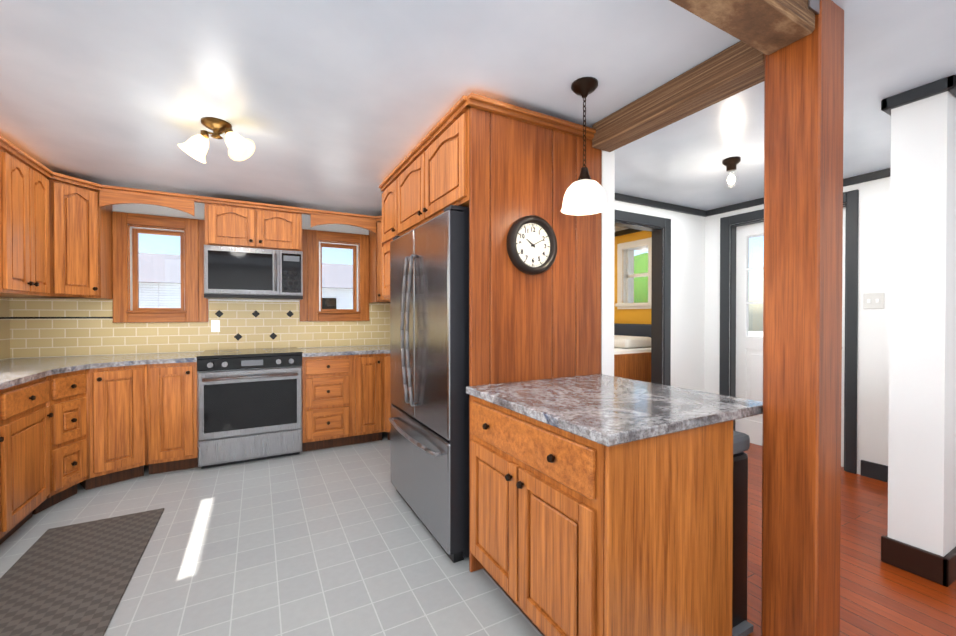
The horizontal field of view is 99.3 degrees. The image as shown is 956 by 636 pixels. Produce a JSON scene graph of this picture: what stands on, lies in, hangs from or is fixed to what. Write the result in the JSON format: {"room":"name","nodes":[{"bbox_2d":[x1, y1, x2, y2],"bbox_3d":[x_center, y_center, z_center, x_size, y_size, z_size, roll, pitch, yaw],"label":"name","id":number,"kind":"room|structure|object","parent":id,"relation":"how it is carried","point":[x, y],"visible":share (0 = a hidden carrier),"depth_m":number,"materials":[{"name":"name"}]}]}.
{"room":"kitchen","nodes":[
{"label":"kitchen","id":0,"kind":"room"},
{"bbox_2d":[29,202,369,357],"bbox_3d":[-1.155,0.046,4.678,5.850,2.340,0.200,0,1,-28],"label":"wall","id":1,"kind":"structure","parent":0,"point":[148,209],"depth_m":3.78,"materials":[{"name":"white paint"}]},
{"bbox_2d":[0,298,11,359],"bbox_3d":[-2.871,0.093,1.700,0.011,0.472,3.360,0,1,-28],"label":"tile backsplash","id":2,"kind":"structure","parent":1,"relation":"attached to","point":[5,303],"depth_m":3.14,"materials":[{"name":"beige tile"}]},
{"bbox_2d":[0,139,35,297],"bbox_3d":[-3.039,-0.585,2.435,0.420,0.867,0.376,0,1,-28],"label":"upper cabinet","id":3,"kind":"object","parent":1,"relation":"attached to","point":[13,161],"depth_m":2.47,"materials":[{"name":"brown wood"}]},
{"bbox_2d":[0,155,63,298],"bbox_3d":[-3.146,-0.587,2.688,0.473,0.867,0.435,0,1,-28],"label":"upper cabinet","id":4,"kind":"object","parent":1,"relation":"attached to","point":[55,235],"depth_m":2.84,"materials":[{"name":"brown wood"}]},
{"bbox_2d":[64,175,111,298],"bbox_3d":[-3.175,-0.590,3.102,0.440,0.867,0.440,0,1,-28],"label":"upper cabinet","id":5,"kind":"object","parent":1,"relation":"attached to","point":[87,207],"depth_m":3.12,"materials":[{"name":"brown wood"}]},
{"bbox_2d":[112,195,115,298],"bbox_3d":[-3.281,-0.590,3.100,0.628,0.867,0.536,0,1,-28],"label":"upper cabinet","id":6,"kind":"object","parent":1,"relation":"attached to","point":[113,196],"depth_m":3.24,"materials":[{"name":"brown wood"}]},
{"bbox_2d":[112,211,208,322],"bbox_3d":[-2.848,-0.436,3.682,0.682,0.950,0.170,0,1,-28],"label":"kitchen window","id":7,"kind":"structure","parent":1,"relation":"in","point":[192,244],"depth_m":3.64,"materials":[{"name":"brown wood"}]},
{"bbox_2d":[12,298,389,357],"bbox_3d":[-2.150,0.074,4.017,3.488,0.472,0.013,0,1,-28],"label":"tile backsplash","id":8,"kind":"structure","parent":1,"relation":"attached to","point":[31,328],"depth_m":3.70,"materials":[{"name":"beige tile"}]},
{"bbox_2d":[200,199,263,248],"bbox_3d":[-2.250,-0.830,3.776,0.456,0.397,0.330,0,1,-28],"label":"upper cabinet","id":9,"kind":"object","parent":1,"relation":"attached to","point":[228,222],"depth_m":3.63,"materials":[{"name":"brown wood"}]},
{"bbox_2d":[204,245,302,299],"bbox_3d":[-2.076,-0.403,3.798,0.780,0.452,0.439,0,1,-28],"label":"microwave","id":10,"kind":"object","parent":9,"relation":"attached to","point":[238,273],"visible":1,"depth_m":3.64,"materials":[{"name":"silver metal"}]},
{"bbox_2d":[264,203,303,250],"bbox_3d":[-1.965,-0.831,3.930,0.456,0.397,0.330,0,1,-28],"label":"upper cabinet","id":11,"kind":"object","parent":1,"relation":"attached to","point":[282,225],"depth_m":3.82,"materials":[{"name":"brown wood"}]},
{"bbox_2d":[300,229,368,320],"bbox_3d":[-1.546,-0.442,4.387,0.708,0.950,0.170,0,1,-28],"label":"kitchen window","id":12,"kind":"structure","parent":1,"relation":"in","point":[309,306],"depth_m":4.34,"materials":[{"name":"brown wood"}]},
{"bbox_2d":[369,275,371,302],"bbox_3d":[-0.773,-0.600,4.418,0.678,0.867,0.608,0,1,-28],"label":"upper cabinet","id":13,"kind":"object","parent":1,"relation":"attached to","point":[370,276],"depth_m":4.46,"materials":[{"name":"brown wood"}]},
{"bbox_2d":[368,216,389,302],"bbox_3d":[-0.830,-0.599,4.313,0.477,0.867,0.477,0,1,-28],"label":"upper cabinet","id":14,"kind":"object","parent":1,"relation":"attached to","point":[375,228],"depth_m":4.23,"materials":[{"name":"brown wood"}]},
{"bbox_2d":[0,432,542,635],"bbox_3d":[-0.783,1.270,1.033,3.440,0.050,6.980,0,1,-28],"label":"floor","id":15,"kind":"structure","parent":0,"point":[338,541],"depth_m":2.11,"materials":[{"name":"grey tile"}]},
{"bbox_2d":[0,388,7,544],"bbox_3d":[-2.567,0.802,1.738,0.568,0.876,0.460,0,1,-28],"label":"base cabinet","id":16,"kind":"object","parent":15,"relation":"on","point":[4,392],"depth_m":2.10,"materials":[{"name":"brown wood"}]},
{"bbox_2d":[0,355,100,389],"bbox_3d":[-2.496,0.347,1.723,0.690,0.034,3.718,0,1,-28],"label":"countertop","id":17,"kind":"structure","parent":16,"relation":"on","point":[15,371],"depth_m":2.70,"materials":[{"name":"stone"}]},
{"bbox_2d":[8,375,51,537],"bbox_3d":[-2.813,0.798,2.192,0.568,0.876,0.572,0,1,-28],"label":"base cabinet","id":18,"kind":"object","parent":15,"relation":"on","point":[29,403],"depth_m":2.33,"materials":[{"name":"brown wood"}]},
{"bbox_2d":[52,369,87,505],"bbox_3d":[-2.943,0.795,2.679,0.541,0.876,0.458,0,1,-28],"label":"base cabinet","id":19,"kind":"object","parent":15,"relation":"on","point":[62,435],"depth_m":2.66,"materials":[{"name":"brown wood"}]},
{"bbox_2d":[0,508,163,635],"bbox_3d":[-1.894,1.233,1.818,0.545,0.012,1.520,0,1,-28],"label":"kitchen mat","id":20,"kind":"object","parent":15,"relation":"on","point":[72,580],"visible":0.96,"depth_m":1.92,"materials":[{"name":"fabric"}]},
{"bbox_2d":[76,366,143,493],"bbox_3d":[-3.006,0.792,2.973,0.972,0.876,1.034,0,1,-28],"label":"base cabinet","id":21,"kind":"object","parent":15,"relation":"on","point":[109,400],"depth_m":2.94,"materials":[{"name":"brown wood"}]},
{"bbox_2d":[74,351,203,368],"bbox_3d":[-2.671,0.334,3.305,0.689,0.034,0.770,0,1,-28],"label":"countertop","id":22,"kind":"structure","parent":21,"relation":"on","point":[102,361],"depth_m":3.19,"materials":[{"name":"stone"}]},
{"bbox_2d":[131,364,147,464],"bbox_3d":[-2.839,0.791,3.135,0.523,0.876,0.604,0,1,-28],"label":"base cabinet","id":23,"kind":"object","parent":15,"relation":"on","point":[145,365],"depth_m":3.11,"materials":[{"name":"brown wood"}]},
{"bbox_2d":[148,362,197,473],"bbox_3d":[-2.569,0.789,3.421,0.402,0.876,0.653,0,1,-28],"label":"base cabinet","id":24,"kind":"object","parent":15,"relation":"on","point":[172,387],"depth_m":3.19,"materials":[{"name":"brown wood"}]},
{"bbox_2d":[196,347,302,468],"bbox_3d":[-2.037,0.762,3.677,0.782,0.924,0.706,0,1,-28],"label":"range","id":25,"kind":"object","parent":15,"relation":"on","point":[249,405],"visible":1,"depth_m":3.41,"materials":[{"name":"silver metal"}]},
{"bbox_2d":[302,355,349,451],"bbox_3d":[-1.524,0.784,4.006,0.436,0.876,0.620,0,1,-28],"label":"base cabinet","id":26,"kind":"object","parent":15,"relation":"on","point":[346,400],"depth_m":3.73,"materials":[{"name":"brown wood"}]},
{"bbox_2d":[298,346,381,356],"bbox_3d":[-1.320,0.328,4.112,0.900,0.034,0.638,0,1,-28],"label":"countertop","id":27,"kind":"structure","parent":26,"relation":"on","point":[343,350],"depth_m":3.90,"materials":[{"name":"stone"}]},
{"bbox_2d":[350,353,385,444],"bbox_3d":[-1.160,0.783,4.173,0.363,0.876,0.673,0,1,-28],"label":"base cabinet","id":28,"kind":"object","parent":15,"relation":"on","point":[367,371],"depth_m":3.92,"materials":[{"name":"brown wood"}]},
{"bbox_2d":[370,345,389,353],"bbox_3d":[-0.539,0.329,3.972,0.699,0.034,1.628,0,1,-28],"label":"countertop","id":29,"kind":"structure","parent":28,"relation":"on","point":[385,348],"depth_m":4.26,"materials":[{"name":"stone"}]},
{"bbox_2d":[386,354,390,439],"bbox_3d":[-0.718,0.783,4.173,0.531,0.876,0.530,0,1,-28],"label":"base cabinet","id":30,"kind":"object","parent":15,"relation":"on","point":[388,403],"depth_m":3.97,"materials":[{"name":"brown wood"}]},
{"bbox_2d":[389,205,468,562],"bbox_3d":[-0.016,0.332,2.653,0.981,1.800,1.014,0,1,-28],"label":"refrigerator","id":31,"kind":"object","parent":15,"relation":"on","point":[429,330],"visible":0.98,"depth_m":2.17,"materials":[{"name":"silver metal"}]},
{"bbox_2d":[379,93,601,571],"bbox_3d":[-0.033,0.081,2.817,0.906,2.300,1.582,0,1,-28],"label":"cabinet","id":32,"kind":"object","parent":15,"relation":"on","point":[498,168],"visible":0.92,"depth_m":2.14,"materials":[{"name":"brown wood"}]},
{"bbox_2d":[506,215,556,274],"bbox_3d":[0.288,-0.378,2.107,0.304,0.304,0.045,0,1,-28],"label":"wall clock","id":33,"kind":"object","parent":32,"relation":"attached to","point":[531,243],"visible":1,"depth_m":2.10,"materials":[{"name":"black"}]},
{"bbox_2d":[470,395,732,635],"bbox_3d":[0.435,0.802,1.723,0.681,0.875,0.874,0,1,-28],"label":"base cabinet","id":34,"kind":"object","parent":15,"relation":"on","point":[571,534],"visible":0.92,"depth_m":1.37,"materials":[{"name":"brown wood"}]},
{"bbox_2d":[466,374,762,446],"bbox_3d":[0.540,0.346,1.760,0.877,0.034,0.900,0,1,-28],"label":"countertop","id":35,"kind":"structure","parent":34,"relation":"on","point":[606,410],"depth_m":1.54,"materials":[{"name":"stone"}]},
{"bbox_2d":[0,0,955,251],"bbox_3d":[1.252,-1.153,2.117,8.070,0.100,6.980,0,1,-28],"label":"ceiling","id":36,"kind":"structure","parent":0,"point":[344,106],"depth_m":1.89,"materials":[{"name":"paint"}]},
{"bbox_2d":[178,117,254,162],"bbox_3d":[-1.484,-0.999,2.308,0.434,0.212,0.153,0,0,10],"label":"kitchen ceiling light","id":37,"kind":"object","parent":36,"relation":"attached to","point":[240,148],"visible":1,"depth_m":2.29,"materials":[{"name":"white glass"}]},
{"bbox_2d":[561,77,608,214],"bbox_3d":[0.502,-0.807,1.918,0.220,0.590,0.220,0,1,-28],"label":"pendant lamp","id":38,"kind":"object","parent":36,"relation":"hanging from","point":[585,194],"visible":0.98,"depth_m":1.88,"materials":[{"name":"white glass"}]},
{"bbox_2d":[592,41,764,151],"bbox_3d":[0.927,-1.035,1.958,0.150,0.135,0.908,0,1,-28],"label":"beam","id":39,"kind":"structure","parent":36,"relation":"attached to","point":[734,69],"depth_m":1.84,"materials":[{"name":"brown wood"}]},
{"bbox_2d":[722,156,740,189],"bbox_3d":[1.774,-1.007,2.845,0.110,0.205,0.108,0,1,-28],"label":"light","id":40,"kind":"object","parent":36,"relation":"attached to","point":[730,163],"visible":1,"depth_m":2.82,"materials":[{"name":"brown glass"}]},
{"bbox_2d":[670,0,814,54],"bbox_3d":[-0.382,-1.024,0.631,3.381,0.135,0.153,0,1,-28],"label":"cross beam","id":41,"kind":"structure","parent":36,"relation":"attached to","point":[767,27],"depth_m":1.32,"materials":[{"name":"brown wood"}]},
{"bbox_2d":[808,0,819,13],"bbox_3d":[1.133,-1.050,1.361,0.100,0.055,0.006,0,1,-28],"label":"bracket","id":42,"kind":"object","parent":41,"relation":"attached to","point":[814,6],"visible":0.7,"depth_m":1.35,"materials":[{"name":"silver metal"}]},
{"bbox_2d":[601,150,619,375],"bbox_3d":[0.104,0.054,3.626,0.100,2.340,2.790,0,1,-28],"label":"wall","id":43,"kind":"structure","parent":0,"point":[608,158],"depth_m":2.40,"materials":[{"name":"white paint"}]},
{"bbox_2d":[620,201,707,391],"bbox_3d":[1.369,0.053,3.799,2.250,2.340,0.150,0,1,-28],"label":"wall","id":44,"kind":"structure","parent":0,"point":[689,232],"depth_m":4.17,"materials":[{"name":"white paint"}]},
{"bbox_2d":[614,178,883,474],"bbox_3d":[3.076,0.058,3.235,0.206,2.340,6.770,0,1,-28],"label":"wall","id":45,"kind":"structure","parent":0,"point":[871,193],"depth_m":3.17,"materials":[{"name":"white paint"}]},
{"bbox_2d":[615,237,651,308],"bbox_3d":[1.995,-0.537,5.084,0.141,0.850,0.590,0,1,-28],"label":"window","id":46,"kind":"structure","parent":45,"relation":"in","point":[620,304],"depth_m":5.19,"materials":[{"name":"white paint"}]},
{"bbox_2d":[615,75,955,586],"bbox_3d":[1.419,0.054,3.698,2.280,2.340,3.964,0,1,-28],"label":"trim","id":47,"kind":"structure","parent":45,"relation":"attached to","point":[933,567],"depth_m":3.24,"materials":[{"name":"grey wood"}]},
{"bbox_2d":[729,203,846,469],"bbox_3d":[2.773,0.149,3.680,0.083,2.149,0.918,0,1,-28],"label":"door frame","id":48,"kind":"structure","parent":45,"relation":"attached to","point":[732,393],"depth_m":4.06,"materials":[{"name":"grey wood"}]},
{"bbox_2d":[735,207,845,466],"bbox_3d":[2.792,0.149,3.690,0.132,2.150,0.920,0,1,-28],"label":"exterior door","id":49,"kind":"structure","parent":45,"relation":"in","point":[749,367],"depth_m":3.99,"materials":[{"name":"white paint"}]},
{"bbox_2d":[863,293,883,308],"bbox_3d":[3.025,-0.131,3.109,0.014,0.120,0.120,0,1,-28],"label":"switch plate","id":50,"kind":"object","parent":45,"relation":"attached to","point":[873,300],"visible":1,"depth_m":3.11,"materials":[{"name":"white plastic"}]},
{"bbox_2d":[744,443,955,635],"bbox_3d":[2.764,1.255,2.956,4.630,0.050,6.980,0,1,-28],"label":"floor","id":51,"kind":"structure","parent":0,"point":[878,597],"depth_m":1.92,"materials":[{"name":"brown wood"}]},
{"bbox_2d":[614,323,650,382],"bbox_3d":[1.048,0.645,4.774,1.890,1.140,1.440,0,1,-28],"label":"bed","id":52,"kind":"object","parent":51,"relation":"on","point":[632,351],"visible":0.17,"depth_m":4.43,"materials":[{"name":"brown wood"}]},
{"bbox_2d":[732,430,752,635],"bbox_3d":[0.921,0.852,1.774,0.193,0.775,0.464,0,1,-28],"label":"trash bin","id":53,"kind":"object","parent":51,"relation":"on","point":[742,625],"visible":0.27,"depth_m":1.60,"materials":[{"name":"black plastic"}]},
{"bbox_2d":[761,0,843,635],"bbox_3d":[1.186,0.071,1.489,0.180,2.340,0.174,0,1,-28],"label":"column","id":54,"kind":"structure","parent":51,"relation":"on","point":[802,280],"depth_m":1.43,"materials":[{"name":"brown wood"}]},
{"bbox_2d":[880,91,955,556],"bbox_3d":[2.708,0.065,2.284,1.340,2.340,0.190,0,1,-28],"label":"wall","id":55,"kind":"structure","parent":0,"point":[906,345],"depth_m":1.95,"materials":[{"name":"white paint"}]},
{"label":"outside","id":56,"kind":"structure","parent":0,"visible":0},
{"bbox_2d":[749,331,762,336],"bbox_3d":[-2.832,1.405,15.518,70.000,0.050,90.000,0,1,-28],"label":"ground","id":57,"kind":"structure","parent":56,"point":[758,334],"depth_m":32.60,"materials":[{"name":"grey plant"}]},
{"bbox_2d":[139,253,352,308],"bbox_3d":[-15.180,-1.110,23.593,29.000,4.850,9.000,0,1,-28],"label":"neighbouring house","id":58,"kind":"structure","parent":57,"relation":"on","point":[160,270],"depth_m":20.86,"materials":[{"name":"white"}]},
{"bbox_2d":[634,253,647,302],"bbox_3d":[12.651,-1.890,29.843,7.300,6.310,7.465,0,1,-28],"label":"trees","id":59,"kind":"object","parent":57,"relation":"on","point":[643,293],"depth_m":26.56,"materials":[{"name":"green plant"}]}
]}

